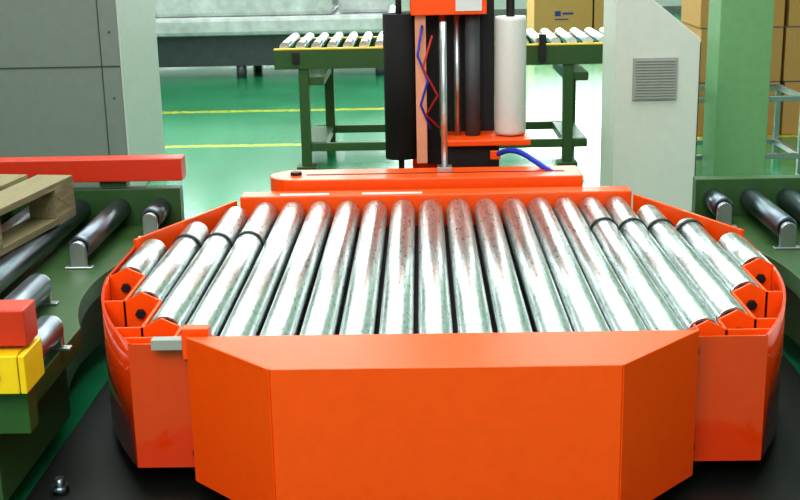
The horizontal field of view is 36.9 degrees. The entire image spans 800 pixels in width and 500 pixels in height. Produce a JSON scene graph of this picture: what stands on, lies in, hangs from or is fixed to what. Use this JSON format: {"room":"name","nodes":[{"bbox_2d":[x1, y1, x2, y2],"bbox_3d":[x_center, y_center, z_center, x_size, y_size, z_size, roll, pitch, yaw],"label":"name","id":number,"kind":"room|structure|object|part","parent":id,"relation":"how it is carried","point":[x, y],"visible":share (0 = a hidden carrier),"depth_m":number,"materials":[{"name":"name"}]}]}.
{"room":"factory packaging area","nodes":[
{"label":"factory packaging area","id":0,"kind":"room"},
{"bbox_2d":[8,14,799,499],"bbox_3d":[0.247,-0.667,8.068,18.000,0.100,23.000,-1,15,1],"label":"floor","id":1,"kind":"structure","parent":0,"point":[233,133],"depth_m":8.55,"materials":[{"name":"green paint"}]},
{"bbox_2d":[0,0,164,186],"bbox_3d":[-2.286,-1.404,6.763,1.610,2.100,0.916,-1,15,1],"label":"tall cabinet","id":2,"kind":"object","parent":1,"relation":"on","point":[78,77],"visible":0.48,"depth_m":6.45,"materials":[{"name":"metal"}]},
{"bbox_2d":[0,185,184,499],"bbox_3d":[-2.127,0.253,3.693,2.600,0.485,1.880,-1,15,1],"label":"conveyor","id":3,"kind":"object","parent":1,"relation":"on","point":[65,268],"visible":0.77,"depth_m":3.78,"materials":[{"name":"green metal"}]},
{"bbox_2d":[0,299,37,345],"bbox_3d":[-2.139,0.195,2.738,2.615,0.109,0.085,-1,15,1],"label":"guard rail","id":4,"kind":"object","parent":3,"relation":"on","point":[18,319],"visible":1,"depth_m":2.67,"materials":[{"name":"metal"}]},
{"bbox_2d":[0,337,44,393],"bbox_3d":[-0.897,0.261,2.720,0.137,0.093,0.136,-1,15,1],"label":"sensor","id":5,"kind":"object","parent":3,"relation":"attached to","point":[21,367],"visible":0.93,"depth_m":2.67,"materials":[{"name":"yellow paint"}]},
{"bbox_2d":[0,174,75,256],"bbox_3d":[-1.630,-0.045,3.682,0.804,0.144,1.204,1,15,9],"label":"wooden pallet","id":6,"kind":"object","parent":3,"relation":"on","point":[50,198],"visible":1,"depth_m":4.04,"materials":[{"name":"brown wood"}]},
{"bbox_2d":[0,154,185,186],"bbox_3d":[-2.111,-0.275,4.491,2.615,0.109,0.085,-1,15,1],"label":"guard rail","id":7,"kind":"object","parent":3,"relation":"on","point":[112,170],"visible":1,"depth_m":4.43,"materials":[{"name":"red metal"}]},
{"bbox_2d":[154,0,395,77],"bbox_3d":[-1.573,-2.591,12.292,3.050,1.500,1.500,-1,15,1],"label":"machine","id":8,"kind":"object","parent":1,"relation":"on","point":[240,34],"visible":0.44,"depth_m":11.65,"materials":[{"name":"grey metal"}]},
{"bbox_2d":[25,186,799,499],"bbox_3d":[0.151,0.240,3.576,2.160,0.478,2.010,-1,15,1],"label":"turntable","id":9,"kind":"object","parent":1,"relation":"on","point":[530,343],"visible":1,"depth_m":2.99,"materials":[{"name":"metal"}]},
{"bbox_3d":[-0.565,0.227,2.916,0.075,0.025,0.030,-1,15,1],"label":"hinge plate","id":10,"kind":"part","parent":9,"relation":"part of","materials":[{"name":"silver metal"}]},
{"bbox_3d":[0.155,0.423,3.625,2.160,0.100,2.010,-1,15,1],"label":"plate","id":11,"kind":"part","parent":9,"relation":"part of","materials":[{"name":"paint"}]},
{"bbox_3d":[0.102,0.405,2.830,1.229,0.380,0.277,-1,15,1],"label":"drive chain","id":12,"kind":"part","parent":9,"relation":"part of","materials":[{"name":"orange paint"}]},
{"bbox_2d":[270,0,582,191],"bbox_3d":[0.086,-1.093,4.840,1.180,2.400,1.120,-1,15,1],"label":"machine","id":13,"kind":"object","parent":1,"relation":"on","point":[455,73],"visible":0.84,"depth_m":4.89,"materials":[{"name":"orange paint"}]},
{"bbox_3d":[0.088,-0.663,4.955,0.045,0.610,0.060,-1,15,1],"label":"carriage guide post","id":14,"kind":"part","parent":13,"relation":"part of","materials":[{"name":"orange metal"}]},
{"bbox_3d":[0.311,-0.881,4.921,0.170,0.460,0.205,-1,15,1],"label":"name plate","id":15,"kind":"part","parent":13,"relation":"part of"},
{"bbox_2d":[274,27,602,168],"bbox_3d":[0.427,-0.984,7.535,2.330,0.780,0.800,-1,15,1],"label":"conveyor","id":16,"kind":"object","parent":1,"relation":"on","point":[315,59],"visible":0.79,"depth_m":7.22,"materials":[{"name":"green metal"}]},
{"bbox_2d":[527,0,592,32],"bbox_3d":[1.942,-2.855,14.702,0.690,0.620,1.002,-1,15,1],"label":"cardboard box","id":17,"kind":"object","parent":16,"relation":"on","point":[551,15],"visible":0.52,"depth_m":14.21,"materials":[{"name":"brown cardboard"}]},
{"bbox_2d":[555,11,573,19],"bbox_3d":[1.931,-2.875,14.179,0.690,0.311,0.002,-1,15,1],"label":"print","id":18,"kind":"object","parent":17,"relation":"attached to","point":[559,15],"depth_m":14.20},
{"bbox_2d":[592,0,603,31],"bbox_3d":[2.652,-2.866,14.687,0.690,0.620,1.002,-1,15,1],"label":"cardboard box","id":19,"kind":"object","parent":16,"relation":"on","point":[598,5],"visible":0.02,"depth_m":14.20,"materials":[{"name":"brown cardboard"}]},
{"bbox_2d":[600,0,700,211],"bbox_3d":[1.255,-0.814,6.046,0.410,1.190,0.438,-1,15,1],"label":"cabinet","id":20,"kind":"object","parent":1,"relation":"on","point":[651,65],"visible":0.98,"depth_m":5.88,"materials":[{"name":"white metal"}]},
{"bbox_2d":[632,57,677,100],"bbox_3d":[1.238,-0.830,5.825,0.215,0.205,0.018,-1,15,1],"label":"vent grille","id":21,"kind":"object","parent":20,"relation":"attached to","point":[653,78],"depth_m":5.82,"materials":[{"name":"grey metal"}]},
{"bbox_2d":[701,0,774,175],"bbox_3d":[1.794,-3.285,5.932,0.280,6.000,0.280,-1,15,1],"label":"column","id":22,"kind":"structure","parent":1,"relation":"on","point":[740,32],"depth_m":6.45,"materials":[{"name":"green paint"}]},
{"bbox_2d":[697,81,779,135],"bbox_3d":[2.273,-1.024,8.353,0.550,0.360,0.602,-1,15,1],"label":"cardboard box","id":23,"kind":"object","parent":1,"relation":"on","point":[771,92],"visible":0.11,"depth_m":8.07,"materials":[{"name":"brown cardboard"}]},
{"bbox_2d":[682,22,783,82],"bbox_3d":[2.271,-1.372,8.260,0.540,0.360,0.602,-1,15,1],"label":"cardboard box","id":24,"kind":"object","parent":23,"relation":"on","point":[702,33],"visible":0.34,"depth_m":7.97,"materials":[{"name":"brown cardboard"}]},
{"bbox_2d":[681,0,784,27],"bbox_3d":[2.259,-1.720,8.167,0.550,0.360,0.602,-1,15,1],"label":"cardboard box","id":25,"kind":"object","parent":24,"relation":"on","point":[695,13],"visible":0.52,"depth_m":7.92,"materials":[{"name":"brown cardboard"}]},
{"bbox_2d":[692,175,799,345],"bbox_3d":[2.427,0.182,3.602,2.690,0.485,1.880,-1,15,1],"label":"conveyor","id":26,"kind":"object","parent":1,"relation":"on","point":[766,207],"visible":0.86,"depth_m":4.27,"materials":[{"name":"green metal"}]},
{"bbox_2d":[696,84,799,171],"bbox_3d":[1.967,-0.719,7.078,0.684,0.442,0.537,-1,15,1],"label":"frame","id":27,"kind":"object","parent":1,"relation":"on","point":[792,95],"visible":0.4,"depth_m":7.02,"materials":[{"name":"metal"}]},
{"bbox_2d":[779,80,799,134],"bbox_3d":[2.853,-1.034,8.342,0.550,0.360,0.602,-1,15,1],"label":"cardboard box","id":28,"kind":"object","parent":1,"relation":"on","point":[790,110],"visible":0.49,"depth_m":8.07,"materials":[{"name":"brown cardboard"}]},
{"bbox_2d":[780,26,799,80],"bbox_3d":[2.841,-1.381,8.248,0.560,0.360,0.602,-1,15,1],"label":"cardboard box","id":29,"kind":"object","parent":28,"relation":"on","point":[790,63],"visible":0.53,"depth_m":7.97,"materials":[{"name":"brown cardboard"}]},
{"bbox_2d":[784,0,799,26],"bbox_3d":[2.839,-1.729,8.155,0.550,0.360,0.602,-1,15,1],"label":"cardboard box","id":30,"kind":"object","parent":29,"relation":"on","point":[792,7],"visible":0.46,"depth_m":7.90,"materials":[{"name":"brown cardboard"}]},
{"bbox_2d":[391,0,681,10],"bbox_3d":[0.364,-6.621,18.480,18.000,6.000,0.200,-1,15,1],"label":"wall","id":31,"kind":"structure","parent":0,"point":[405,4],"depth_m":19.08,"materials":[{"name":"paint"}]},
{"bbox_2d":[401,6,681,16],"bbox_3d":[0.422,-3.753,19.135,18.000,0.120,0.020,-1,15,1],"label":"baseboard","id":32,"kind":"structure","parent":31,"relation":"attached to","point":[671,9],"depth_m":19.09,"materials":[{"name":"grey paint"}]}
]}

